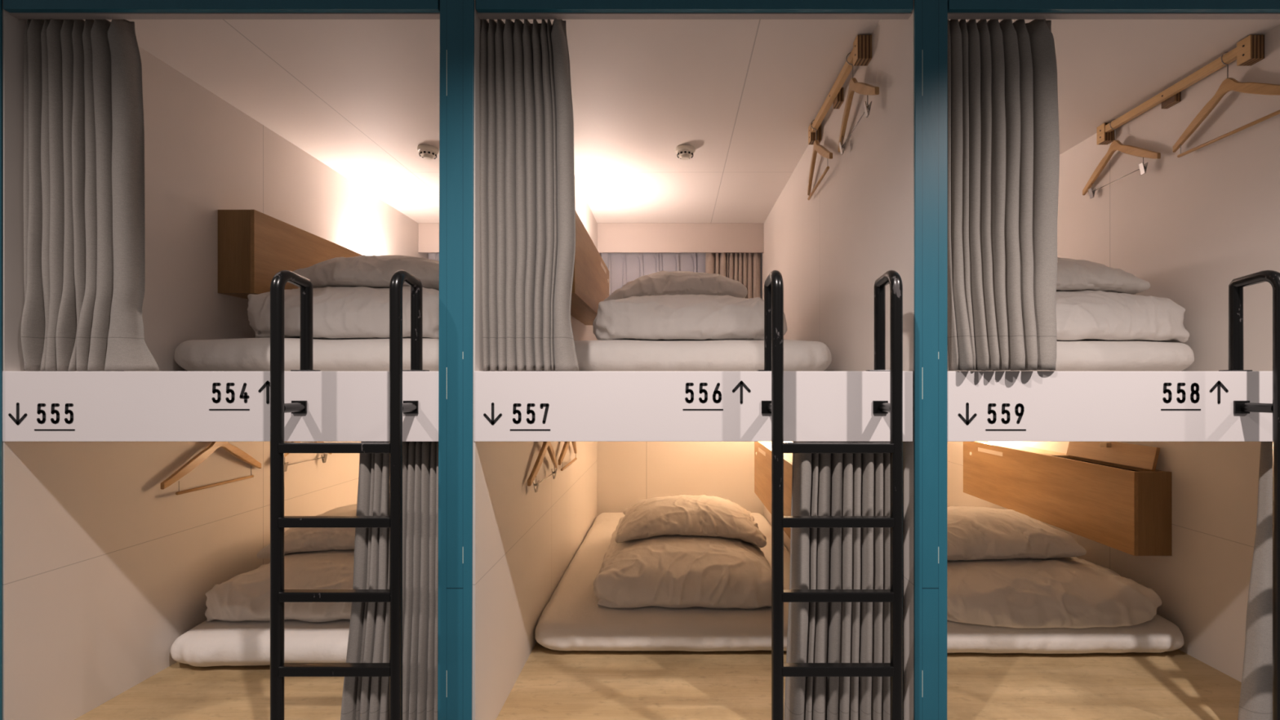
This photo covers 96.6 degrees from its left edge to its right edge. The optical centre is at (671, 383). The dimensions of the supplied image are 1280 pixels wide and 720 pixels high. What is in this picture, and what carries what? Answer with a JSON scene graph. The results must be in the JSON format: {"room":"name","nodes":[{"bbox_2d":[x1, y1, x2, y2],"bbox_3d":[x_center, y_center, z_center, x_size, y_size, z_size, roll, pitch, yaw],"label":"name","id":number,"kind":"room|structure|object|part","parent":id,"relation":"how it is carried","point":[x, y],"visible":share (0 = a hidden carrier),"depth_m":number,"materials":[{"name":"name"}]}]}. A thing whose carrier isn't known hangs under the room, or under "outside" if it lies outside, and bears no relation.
{"room":"dormitory","nodes":[
{"label":"dormitory","id":0,"kind":"room"},
{"bbox_2d":[74,662,344,719],"bbox_3d":[-1.232,1.047,2.827,1.194,0.040,2.538,0,0,0],"label":"floor","id":1,"kind":"structure","parent":0,"point":[180,691],"depth_m":1.87,"materials":[{"name":"brown wood"}]},
{"bbox_2d":[170,619,350,666],"bbox_3d":[-1.262,0.957,2.986,1.150,0.140,1.963,0,0,0],"label":"mattress","id":2,"kind":"object","parent":1,"relation":"on","point":[215,642],"visible":0.11,"depth_m":2.03,"materials":[{"name":"white fabric"}]},
{"bbox_2d":[204,550,354,622],"bbox_3d":[-1.389,0.800,2.644,0.837,0.198,1.086,0,0,0],"label":"duvet","id":3,"kind":"object","parent":2,"relation":"on","point":[246,596],"visible":0.25,"depth_m":2.17,"materials":[{"name":"white fabric"}]},
{"bbox_2d":[258,503,356,559],"bbox_3d":[-1.381,0.660,2.626,0.721,0.198,0.523,0,0,0],"label":"pillow","id":4,"kind":"object","parent":3,"relation":"on","point":[296,540],"visible":0.27,"depth_m":2.40,"materials":[{"name":"white fabric"}]},
{"bbox_2d":[2,0,433,719],"bbox_3d":[-1.881,0.106,2.977,0.105,2.588,2.838,0,0,0],"label":"wall","id":5,"kind":"structure","parent":0,"point":[104,567],"depth_m":2.02,"materials":[{"name":"beige paint"}]},
{"bbox_2d":[0,0,2,719],"bbox_3d":[-1.887,0.057,1.553,0.112,2.686,0.006,0,0,0],"label":"timber post","id":6,"kind":"object","parent":5,"relation":"attached to","point":[1,1],"visible":1,"depth_m":1.55,"materials":[{"name":"teal paint"}]},
{"bbox_2d":[217,209,361,298],"bbox_3d":[-1.752,-0.534,2.914,0.152,0.336,1.253,0,0,0],"label":"upper cabinet","id":7,"kind":"object","parent":5,"relation":"attached to","point":[254,246],"visible":0.48,"depth_m":2.32,"materials":[{"name":"brown wood"}]},
{"bbox_3d":[-1.762,-0.534,2.296,0.132,0.336,0.015,0,0,0],"label":"panel","id":8,"kind":"part","parent":7,"relation":"part of","materials":[{"name":"brown wood"}]},
{"bbox_3d":[-1.762,-0.374,2.914,0.132,0.016,1.220,0,0,0],"label":"panel","id":9,"kind":"part","parent":7,"relation":"part of","materials":[{"name":"brown wood"}]},
{"bbox_3d":[-1.804,0.148,2.546,0.049,0.078,0.780,0,0,0],"label":"rail","id":10,"kind":"object","parent":5,"relation":"attached to","visible":0},
{"bbox_2d":[160,441,261,494],"bbox_3d":[-1.794,0.258,2.256,0.046,0.290,0.496,0,0,-2],"label":"hanger","id":11,"kind":"object","parent":10,"relation":"hanging from","point":[234,451],"visible":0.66,"depth_m":2.19,"materials":[{"name":"brown wood"}]},
{"bbox_2d":[284,441,331,471],"bbox_3d":[-1.794,0.260,2.791,0.046,0.294,0.436,0,0,0],"label":"hanger","id":12,"kind":"object","parent":10,"relation":"hanging from","point":[324,456],"visible":0.2,"depth_m":2.77,"materials":[{"name":"brown wood"}]},
{"bbox_3d":[-1.798,0.356,2.791,0.003,0.049,0.330,0,0,0],"label":"metal rod","id":13,"kind":"part","parent":12,"relation":"part of","materials":[{"name":"silver metal"}]},
{"bbox_3d":[-1.799,0.288,2.791,0.026,0.167,0.436,0,0,0],"label":"wooden arm","id":14,"kind":"part","parent":12,"relation":"part of","materials":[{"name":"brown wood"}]},
{"bbox_2d":[3,0,439,19],"bbox_3d":[-1.232,-1.153,1.588,1.192,0.266,0.072,0,0,0],"label":"header beam","id":15,"kind":"structure","parent":0,"point":[19,9],"depth_m":1.55,"materials":[{"name":"teal paint"}]},
{"bbox_2d":[20,17,159,371],"bbox_3d":[-1.646,-0.537,1.625,0.358,0.999,0.106,0,0,-3],"label":"privacy curtain","id":16,"kind":"object","parent":15,"relation":"hanging from","point":[84,205],"visible":1,"depth_m":1.59,"materials":[{"name":"grey fabric"}]},
{"bbox_3d":[-1.232,-1.089,1.580,1.192,0.138,0.024,0,0,0],"label":"soffit trim","id":17,"kind":"part","parent":15,"relation":"part of","materials":[{"name":"paint"}]},
{"bbox_2d":[106,19,439,222],"bbox_3d":[-1.232,-1.173,2.991,1.194,0.030,2.810,0,0,0],"label":"ceiling","id":18,"kind":"structure","parent":0,"point":[360,97],"depth_m":2.18,"materials":[{"name":"white paint"}]},
{"bbox_2d":[417,144,439,159],"bbox_3d":[-1.199,-1.132,2.796,0.098,0.053,0.098,0,0,0],"label":"smoke detector","id":19,"kind":"object","parent":18,"relation":"attached to","point":[428,152],"visible":1,"depth_m":2.77,"materials":[{"name":"white plastic"}]},
{"bbox_2d":[417,222,439,253],"bbox_3d":[-1.232,-1.053,4.106,1.192,0.209,0.018,0,0,0],"label":"bulkhead","id":20,"kind":"object","parent":18,"relation":"attached to","point":[428,233],"depth_m":4.10,"materials":[{"name":"paint"}]},
{"bbox_2d":[433,253,608,268],"bbox_3d":[-0.584,-0.595,4.381,2.490,1.127,0.030,0,0,0],"label":"wall","id":21,"kind":"structure","parent":0,"point":[604,255],"depth_m":4.37,"materials":[{"name":"white paint"}]},
{"bbox_2d":[608,253,706,297],"bbox_3d":[0.061,-0.652,4.348,1.100,0.709,0.033,0,0,0],"label":"curtain","id":22,"kind":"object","parent":21,"relation":"in","point":[623,268],"depth_m":4.35,"materials":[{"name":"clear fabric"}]},
{"bbox_2d":[471,0,601,719],"bbox_3d":[-0.587,0.106,2.977,0.096,2.588,2.838,0,0,0],"label":"wall","id":23,"kind":"structure","parent":0,"point":[525,540],"depth_m":1.95,"materials":[{"name":"beige paint"}]},
{"bbox_2d":[437,0,474,719],"bbox_3d":[-0.590,0.057,1.553,0.101,2.686,0.006,0,0,0],"label":"timber post","id":24,"kind":"object","parent":23,"relation":"attached to","point":[456,105],"visible":1,"depth_m":1.55,"materials":[{"name":"teal paint"}]},
{"bbox_2d":[570,211,608,324],"bbox_3d":[-0.462,-0.534,2.914,0.152,0.336,1.253,0,0,0],"label":"upper cabinet","id":25,"kind":"object","parent":23,"relation":"attached to","point":[590,284],"visible":0.48,"depth_m":2.73,"materials":[{"name":"brown wood"}]},
{"bbox_3d":[-0.472,-0.374,2.914,0.131,0.016,1.220,0,0,0],"label":"panel","id":26,"kind":"part","parent":25,"relation":"part of","materials":[{"name":"brown wood"}]},
{"bbox_3d":[-0.514,0.148,2.546,0.049,0.078,0.780,0,0,0],"label":"rail","id":27,"kind":"object","parent":23,"relation":"attached to","visible":0},
{"bbox_2d":[527,441,557,492],"bbox_3d":[-0.504,0.260,2.291,0.046,0.294,0.436,0,0,1],"label":"hanger","id":28,"kind":"object","parent":27,"relation":"hanging from","point":[546,446],"visible":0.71,"depth_m":2.20,"materials":[{"name":"brown wood"}]},
{"bbox_2d":[558,441,577,471],"bbox_3d":[-0.504,0.258,2.826,0.046,0.290,0.436,0,0,0],"label":"hanger","id":29,"kind":"object","parent":27,"relation":"hanging from","point":[566,445],"visible":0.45,"depth_m":2.70,"materials":[{"name":"brown wood"}]},
{"bbox_2d":[495,641,786,719],"bbox_3d":[0.061,1.047,2.827,1.200,0.040,2.538,0,0,0],"label":"floor","id":30,"kind":"structure","parent":0,"point":[551,684],"depth_m":1.94,"materials":[{"name":"brown wood"}]},
{"bbox_2d":[535,512,790,651],"bbox_3d":[0.061,0.957,3.099,1.209,0.138,1.952,0,0,0],"label":"mattress","id":31,"kind":"object","parent":30,"relation":"on","point":[571,620],"visible":0.34,"depth_m":2.18,"materials":[{"name":"white fabric"}]},
{"bbox_2d":[595,516,771,608],"bbox_3d":[0.061,0.801,2.797,0.800,0.189,1.146,0,0,0],"label":"duvet","id":32,"kind":"object","parent":31,"relation":"on","point":[677,571],"visible":0.71,"depth_m":2.31,"materials":[{"name":"white fabric"}]},
{"bbox_2d":[615,494,766,547],"bbox_3d":[0.089,0.678,2.888,0.720,0.204,0.561,0,0,0],"label":"pillow","id":33,"kind":"object","parent":32,"relation":"on","point":[682,514],"visible":1,"depth_m":2.67,"materials":[{"name":"white fabric"}]},
{"bbox_2d":[596,441,764,516],"bbox_3d":[0.061,0.518,4.111,1.200,1.099,0.030,0,0,0],"label":"wall","id":34,"kind":"structure","parent":0,"point":[628,473],"depth_m":4.10,"materials":[{"name":"white paint"}]},
{"bbox_2d":[502,19,879,222],"bbox_3d":[0.061,-1.173,2.991,1.200,0.030,2.810,0,0,0],"label":"ceiling","id":35,"kind":"structure","parent":0,"point":[746,95],"depth_m":2.37,"materials":[{"name":"white paint"}]},
{"bbox_2d":[597,222,764,253],"bbox_3d":[0.061,-1.053,4.106,1.198,0.209,0.018,0,0,0],"label":"bulkhead","id":36,"kind":"object","parent":35,"relation":"attached to","point":[612,237],"depth_m":4.10,"materials":[{"name":"paint"}]},
{"bbox_2d":[675,144,695,159],"bbox_3d":[0.065,-1.132,2.796,0.098,0.053,0.098,0,0,0],"label":"smoke detector","id":37,"kind":"object","parent":35,"relation":"attached to","point":[684,152],"visible":1,"depth_m":2.77,"materials":[{"name":"white plastic"}]},
{"bbox_2d":[475,0,913,19],"bbox_3d":[0.061,-1.153,1.588,1.198,0.266,0.072,0,0,0],"label":"header beam","id":38,"kind":"structure","parent":0,"point":[486,9],"depth_m":1.55,"materials":[{"name":"teal paint"}]},
{"bbox_2d":[480,17,578,371],"bbox_3d":[-0.405,-0.537,1.619,0.279,0.999,0.085,0,0,0],"label":"privacy curtain","id":39,"kind":"object","parent":38,"relation":"hanging from","point":[527,207],"visible":0.99,"depth_m":1.59,"materials":[{"name":"grey fabric"}]},
{"bbox_3d":[0.061,-1.089,1.580,1.198,0.138,0.024,0,0,0],"label":"soffit trim","id":40,"kind":"part","parent":38,"relation":"part of","materials":[{"name":"paint"}]},
{"bbox_2d":[760,0,914,719],"bbox_3d":[0.707,0.106,2.977,0.091,2.588,2.838,0,0,0],"label":"wall","id":41,"kind":"structure","parent":0,"point":[829,250],"depth_m":2.01,"materials":[{"name":"beige paint"}]},
{"bbox_2d":[754,441,792,538],"bbox_3d":[0.585,0.509,2.885,0.152,0.329,1.312,0,0,0],"label":"upper cabinet","id":42,"kind":"object","parent":41,"relation":"attached to","point":[762,452],"visible":0.31,"depth_m":3.05,"materials":[{"name":"brown wood"}]},
{"bbox_3d":[0.595,0.509,3.533,0.131,0.329,0.016,0,0,0],"label":"panel","id":43,"kind":"part","parent":42,"relation":"part of","materials":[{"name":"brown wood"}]},
{"bbox_3d":[0.595,0.351,2.998,0.131,0.011,0.485,0,0,0],"label":"panel","id":44,"kind":"part","parent":42,"relation":"part of","materials":[{"name":"brown wood"}]},
{"bbox_3d":[0.595,0.351,2.499,0.131,0.011,0.507,0,0,0],"label":"lid","id":45,"kind":"part","parent":42,"relation":"part of","materials":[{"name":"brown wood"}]},
{"bbox_2d":[808,35,871,144],"bbox_3d":[0.636,-1.115,2.221,0.049,0.078,0.680,0,0,0],"label":"rail","id":46,"kind":"object","parent":41,"relation":"attached to","point":[860,55],"visible":0.94,"depth_m":2.10,"materials":[{"name":"brown wood"}]},
{"bbox_2d":[807,119,832,199],"bbox_3d":[0.626,-1.006,2.471,0.046,0.290,0.436,0,0,2],"label":"hanger","id":47,"kind":"object","parent":46,"relation":"hanging from","point":[817,148],"visible":0.9,"depth_m":2.47,"materials":[{"name":"brown wood"}]},
{"bbox_3d":[0.632,-0.975,2.471,0.026,0.167,0.436,0,0,2],"label":"wooden arm","id":48,"kind":"part","parent":47,"relation":"part of","materials":[{"name":"brown wood"}]},
{"bbox_2d":[838,52,879,155],"bbox_3d":[0.626,-1.004,1.971,0.046,0.294,0.436,0,0,2],"label":"hanger","id":49,"kind":"object","parent":46,"relation":"hanging from","point":[862,88],"visible":0.89,"depth_m":1.97,"materials":[{"name":"brown wood"}]},
{"bbox_3d":[0.630,-0.907,1.971,0.004,0.049,0.330,0,0,2],"label":"metal rod","id":50,"kind":"part","parent":49,"relation":"part of","materials":[{"name":"silver metal"}]},
{"bbox_2d":[914,0,947,719],"bbox_3d":[0.706,0.057,1.553,0.091,2.686,0.006,0,0,0],"label":"timber post","id":51,"kind":"object","parent":41,"relation":"attached to","point":[931,16],"visible":1,"depth_m":1.55,"materials":[{"name":"teal paint"}]},
{"bbox_2d":[946,648,1241,719],"bbox_3d":[1.356,1.047,2.827,1.208,0.040,2.538,0,0,0],"label":"floor","id":52,"kind":"structure","parent":0,"point":[1173,685],"depth_m":1.94,"materials":[{"name":"brown wood"}]},
{"bbox_2d":[946,613,1183,653],"bbox_3d":[1.360,0.957,3.081,1.204,0.139,1.958,0,0,0],"label":"mattress","id":53,"kind":"object","parent":52,"relation":"on","point":[1159,634],"visible":0.05,"depth_m":2.12,"materials":[{"name":"white fabric"}]},
{"bbox_2d":[946,556,1161,628],"bbox_3d":[1.454,0.824,2.686,0.967,0.178,1.162,0,0,0],"label":"duvet","id":54,"kind":"object","parent":53,"relation":"on","point":[1072,592],"visible":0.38,"depth_m":2.17,"materials":[{"name":"white fabric"}]},
{"bbox_2d":[946,506,1085,560],"bbox_3d":[1.381,0.681,2.627,0.728,0.205,0.516,0,0,0],"label":"pillow","id":55,"kind":"object","parent":54,"relation":"on","point":[973,532],"visible":0.61,"depth_m":2.41,"materials":[{"name":"white fabric"}]},
{"bbox_2d":[946,24,1279,682],"bbox_3d":[2.013,0.106,2.977,0.105,2.588,2.838,0,0,0],"label":"wall","id":56,"kind":"structure","parent":0,"point":[1197,222],"depth_m":2.11,"materials":[{"name":"beige paint"}]},
{"bbox_2d":[963,441,1171,555],"bbox_3d":[1.883,0.463,2.885,0.152,0.422,1.312,0,0,0],"label":"wall shelf","id":57,"kind":"object","parent":56,"relation":"attached to","point":[1113,495],"visible":0.92,"depth_m":2.52,"materials":[{"name":"brown wood"}]},
{"bbox_3d":[1.894,0.351,2.998,0.131,0.011,0.485,0,0,0],"label":"panel","id":58,"kind":"part","parent":57,"relation":"part of","materials":[{"name":"wood"}]},
{"bbox_3d":[1.956,0.511,2.885,0.006,0.292,1.279,0,0,0],"label":"panel","id":59,"kind":"part","parent":57,"relation":"part of","materials":[{"name":"brown wood"}]},
{"bbox_3d":[1.923,0.298,2.505,0.034,0.093,0.492,0,0,0],"label":"lid","id":60,"kind":"part","parent":57,"relation":"part of","materials":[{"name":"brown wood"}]},
{"bbox_3d":[1.942,0.353,2.500,0.034,0.012,0.508,0,0,0],"label":"hinge rail","id":61,"kind":"part","parent":57,"relation":"part of","materials":[{"name":"brown wood"}]},
{"bbox_3d":[1.893,0.509,2.237,0.132,0.329,0.015,0,0,0],"label":"panel","id":62,"kind":"part","parent":57,"relation":"part of","materials":[{"name":"brown wood"}]},
{"bbox_2d":[1097,35,1264,144],"bbox_3d":[1.935,-1.115,2.221,0.049,0.078,0.680,0,0,0],"label":"rail","id":63,"kind":"object","parent":56,"relation":"attached to","point":[1249,51],"visible":0.95,"depth_m":2.11,"materials":[{"name":"brown wood"}]},
{"bbox_2d":[1082,119,1160,198],"bbox_3d":[1.925,-1.004,2.471,0.046,0.294,0.436,0,0,2],"label":"hanger","id":64,"kind":"object","parent":63,"relation":"hanging from","point":[1116,144],"visible":0.94,"depth_m":2.45,"materials":[{"name":"brown wood"}]},
{"bbox_3d":[1.929,-0.907,2.471,0.003,0.049,0.330,0,0,2],"label":"metal rod","id":65,"kind":"part","parent":64,"relation":"part of","materials":[{"name":"silver metal"}]},
{"bbox_2d":[1172,51,1279,157],"bbox_3d":[1.925,-1.006,1.971,0.046,0.290,0.436,0,0,-1],"label":"hanger","id":66,"kind":"object","parent":63,"relation":"hanging from","point":[1229,84],"visible":0.94,"depth_m":1.97,"materials":[{"name":"brown wood"}]},
{"bbox_2d":[947,0,1279,19],"bbox_3d":[1.356,-1.153,1.588,1.206,0.266,0.072,0,0,0],"label":"header beam","id":67,"kind":"structure","parent":0,"point":[957,9],"depth_m":1.56,"materials":[{"name":"teal paint"}]},
{"bbox_2d":[947,18,1059,370],"bbox_3d":[0.935,-0.537,1.588,0.327,0.998,0.142,0,0,0],"label":"privacy curtain","id":68,"kind":"object","parent":67,"relation":"hanging from","point":[1003,136],"visible":0.94,"depth_m":1.59,"materials":[{"name":"grey fabric"}]},
{"bbox_3d":[1.356,-1.089,1.580,1.206,0.138,0.024,0,0,0],"label":"soffit trim","id":69,"kind":"part","parent":67,"relation":"part of","materials":[{"name":"paint"}]},
{"bbox_2d":[949,19,1279,154],"bbox_3d":[1.356,-1.173,2.991,1.208,0.030,2.810,0,0,0],"label":"ceiling","id":70,"kind":"structure","parent":0,"point":[1107,68],"depth_m":2.01,"materials":[{"name":"white paint"}]},
{"bbox_3d":[0.088,1.420,-0.044,5.775,0.040,3.200,0,0,0],"label":"floor","id":71,"kind":"structure","parent":0,"visible":0},
{"bbox_2d":[270,270,429,719],"bbox_3d":[-0.861,0.550,1.516,0.368,1.699,0.147,0,0,0],"label":"ladder","id":72,"kind":"object","parent":71,"relation":"on","point":[279,669],"visible":1,"depth_m":1.45,"materials":[{"name":"black metal"}]},
{"bbox_3d":[-1.012,0.550,1.516,0.030,1.699,0.147,0,0,0],"label":"rail","id":73,"kind":"part","parent":72,"relation":"part of","materials":[{"name":"black metal"}]},
{"bbox_3d":[-1.014,-0.037,1.575,0.064,0.003,0.031,0,0,0],"label":"plate","id":74,"kind":"part","parent":72,"relation":"part of","materials":[{"name":"silver metal"}]},
{"bbox_3d":[-0.707,0.550,1.516,0.030,1.699,0.147,0,0,0],"label":"rail","id":75,"kind":"part","parent":72,"relation":"part of","materials":[{"name":"black metal"}]},
{"bbox_3d":[-0.709,-0.037,1.575,0.064,0.003,0.031,0,0,0],"label":"plate","id":76,"kind":"part","parent":72,"relation":"part of","materials":[{"name":"silver metal"}]},
{"bbox_2d":[756,270,902,719],"bbox_3d":[0.421,0.550,1.516,0.368,1.699,0.147,0,0,0],"label":"ladder","id":77,"kind":"object","parent":71,"relation":"on","point":[773,284],"visible":1,"depth_m":1.45,"materials":[{"name":"black metal"}]},
{"bbox_3d":[0.268,-0.037,1.575,0.064,0.003,0.031,0,0,0],"label":"plate","id":78,"kind":"part","parent":77,"relation":"part of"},
{"bbox_3d":[0.270,0.550,1.516,0.030,1.699,0.147,0,0,0],"label":"rail","id":79,"kind":"part","parent":77,"relation":"part of","materials":[{"name":"black metal"}]},
{"bbox_3d":[0.573,-0.037,1.575,0.064,0.003,0.031,0,0,0],"label":"plate","id":80,"kind":"part","parent":77,"relation":"part of","materials":[{"name":"metal"}]},
{"bbox_3d":[0.575,0.550,1.516,0.030,1.699,0.147,0,0,0],"label":"rail","id":81,"kind":"part","parent":77,"relation":"part of","materials":[{"name":"black metal"}]},
{"bbox_2d":[1218,270,1279,719],"bbox_3d":[1.711,0.550,1.516,0.368,1.699,0.147,0,0,0],"label":"ladder","id":82,"kind":"object","parent":71,"relation":"on","point":[1236,286],"visible":1,"depth_m":1.46,"materials":[{"name":"black metal"}]},
{"bbox_3d":[1.559,-0.037,1.575,0.064,0.003,0.031,0,0,0],"label":"plate","id":83,"kind":"part","parent":82,"relation":"part of","materials":[{"name":"metal"}]},
{"bbox_3d":[-1.232,0.037,2.844,1.194,0.137,2.504,0,0,0],"label":"floor","id":84,"kind":"structure","parent":0,"visible":0},
{"bbox_2d":[2,371,438,441],"bbox_3d":[-1.239,0.061,1.573,1.208,0.192,0.036,0,0,0],"label":"fascia board","id":85,"kind":"object","parent":84,"relation":"attached to","point":[37,406],"visible":1,"depth_m":1.56,"materials":[{"name":"paint"}]},
{"bbox_2d":[174,337,439,371],"bbox_3d":[-1.253,-0.107,2.995,1.159,0.149,1.959,0,0,0],"label":"mattress","id":86,"kind":"object","parent":84,"relation":"on","point":[242,354],"visible":0.35,"depth_m":2.03,"materials":[{"name":"white fabric"}]},
{"bbox_2d":[246,285,439,339],"bbox_3d":[-1.261,-0.301,2.714,0.906,0.253,1.152,0,0,0],"label":"duvet","id":87,"kind":"object","parent":86,"relation":"on","point":[339,312],"visible":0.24,"depth_m":2.18,"materials":[{"name":"white fabric"}]},
{"bbox_2d":[290,254,439,290],"bbox_3d":[-1.237,-0.470,2.585,0.716,0.213,0.518,0,0,0],"label":"pillow","id":88,"kind":"object","parent":87,"relation":"on","point":[362,270],"visible":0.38,"depth_m":2.35,"materials":[{"name":"white fabric"}]},
{"bbox_3d":[0.061,0.037,2.844,1.200,0.137,2.504,0,0,0],"label":"floor","id":89,"kind":"structure","parent":0,"visible":0},
{"bbox_2d":[542,339,831,371],"bbox_3d":[0.043,-0.107,3.075,1.164,0.148,1.959,0,0,0],"label":"mattress","id":90,"kind":"object","parent":89,"relation":"on","point":[608,355],"visible":0.55,"depth_m":2.11,"materials":[{"name":"white fabric"}]},
{"bbox_2d":[594,293,785,341],"bbox_3d":[0.070,-0.287,2.765,0.850,0.224,1.133,0,0,0],"label":"duvet","id":91,"kind":"object","parent":90,"relation":"on","point":[693,317],"visible":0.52,"depth_m":2.23,"materials":[{"name":"white fabric"}]},
{"bbox_2d":[606,270,748,301],"bbox_3d":[0.023,-0.437,2.828,0.669,0.225,0.523,0,0,0],"label":"pillow","id":92,"kind":"object","parent":91,"relation":"on","point":[682,282],"visible":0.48,"depth_m":2.59,"materials":[{"name":"white fabric"}]},
{"bbox_2d":[473,371,913,441],"bbox_3d":[0.059,0.061,1.573,1.202,0.192,0.036,0,0,0],"label":"fascia board","id":93,"kind":"object","parent":89,"relation":"attached to","point":[508,406],"visible":1,"depth_m":1.56,"materials":[{"name":"paint"}]},
{"bbox_3d":[1.356,0.037,2.844,1.208,0.137,2.504,0,0,0],"label":"floor","id":94,"kind":"structure","parent":0,"visible":0},
{"bbox_2d":[946,340,1194,371],"bbox_3d":[1.354,-0.105,3.027,1.193,0.144,1.962,0,0,0],"label":"mattress","id":95,"kind":"object","parent":94,"relation":"on","point":[1071,355],"visible":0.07,"depth_m":2.06,"materials":[{"name":"white fabric"}]},
{"bbox_2d":[1055,289,1186,342],"bbox_3d":[1.511,-0.277,2.604,0.876,0.251,1.086,0,0,0],"label":"duvet","id":96,"kind":"object","parent":95,"relation":"on","point":[1081,315],"visible":0.23,"depth_m":2.09,"materials":[{"name":"white fabric"}]},
{"bbox_2d":[1056,257,1150,295],"bbox_3d":[1.501,-0.438,2.467,0.738,0.211,0.508,0,0,3],"label":"pillow","id":97,"kind":"object","parent":96,"relation":"on","point":[1072,274],"visible":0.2,"depth_m":2.23,"materials":[{"name":"white fabric"}]},
{"bbox_2d":[946,371,1272,441],"bbox_3d":[1.354,0.061,1.573,1.209,0.192,0.036,0,0,0],"label":"fascia board","id":98,"kind":"object","parent":94,"relation":"attached to","point":[982,406],"visible":1,"depth_m":1.56,"materials":[{"name":"paint"}]},
{"bbox_3d":[0.061,-0.167,4.231,1.200,0.330,0.270,0,0,0],"label":"window sill","id":99,"kind":"structure","parent":0,"visible":0},
{"bbox_2d":[705,253,760,299],"bbox_3d":[0.443,-0.623,4.176,0.416,0.714,0.066,0,0,0],"label":"drape","id":100,"kind":"object","parent":99,"relation":"on","point":[744,268],"visible":0.4,"depth_m":4.16,"materials":[{"name":"grey fabric"}]},
{"bbox_3d":[-1.232,0.109,1.634,1.188,0.007,0.028,0,0,0],"label":"track","id":101,"kind":"object","parent":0,"visible":0},
{"bbox_2d":[340,441,438,719],"bbox_3d":[-0.804,0.569,1.640,0.297,0.907,0.088,0,0,0],"label":"privacy curtain","id":102,"kind":"object","parent":101,"relation":"hanging from","point":[363,698],"visible":0.67,"depth_m":1.61,"materials":[{"name":"grey fabric"}]},
{"bbox_3d":[0.061,0.109,1.634,1.195,0.007,0.028,0,0,0],"label":"track","id":103,"kind":"object","parent":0,"visible":0},
{"bbox_2d":[784,441,889,719],"bbox_3d":[0.493,0.569,1.641,0.334,0.907,0.095,0,0,0],"label":"privacy curtain","id":104,"kind":"object","parent":103,"relation":"hanging from","point":[824,484],"visible":0.61,"depth_m":1.61,"materials":[{"name":"grey fabric"}]},
{"bbox_3d":[1.356,0.109,1.634,1.202,0.007,0.028,0,0,0],"label":"track","id":105,"kind":"object","parent":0,"visible":0},
{"bbox_2d":[1237,441,1272,719],"bbox_3d":[1.788,0.569,1.630,0.317,0.907,0.070,0,0,0],"label":"privacy curtain","id":106,"kind":"object","parent":105,"relation":"hanging from","point":[1255,702],"visible":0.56,"depth_m":1.62,"materials":[{"name":"grey fabric"}]}
]}

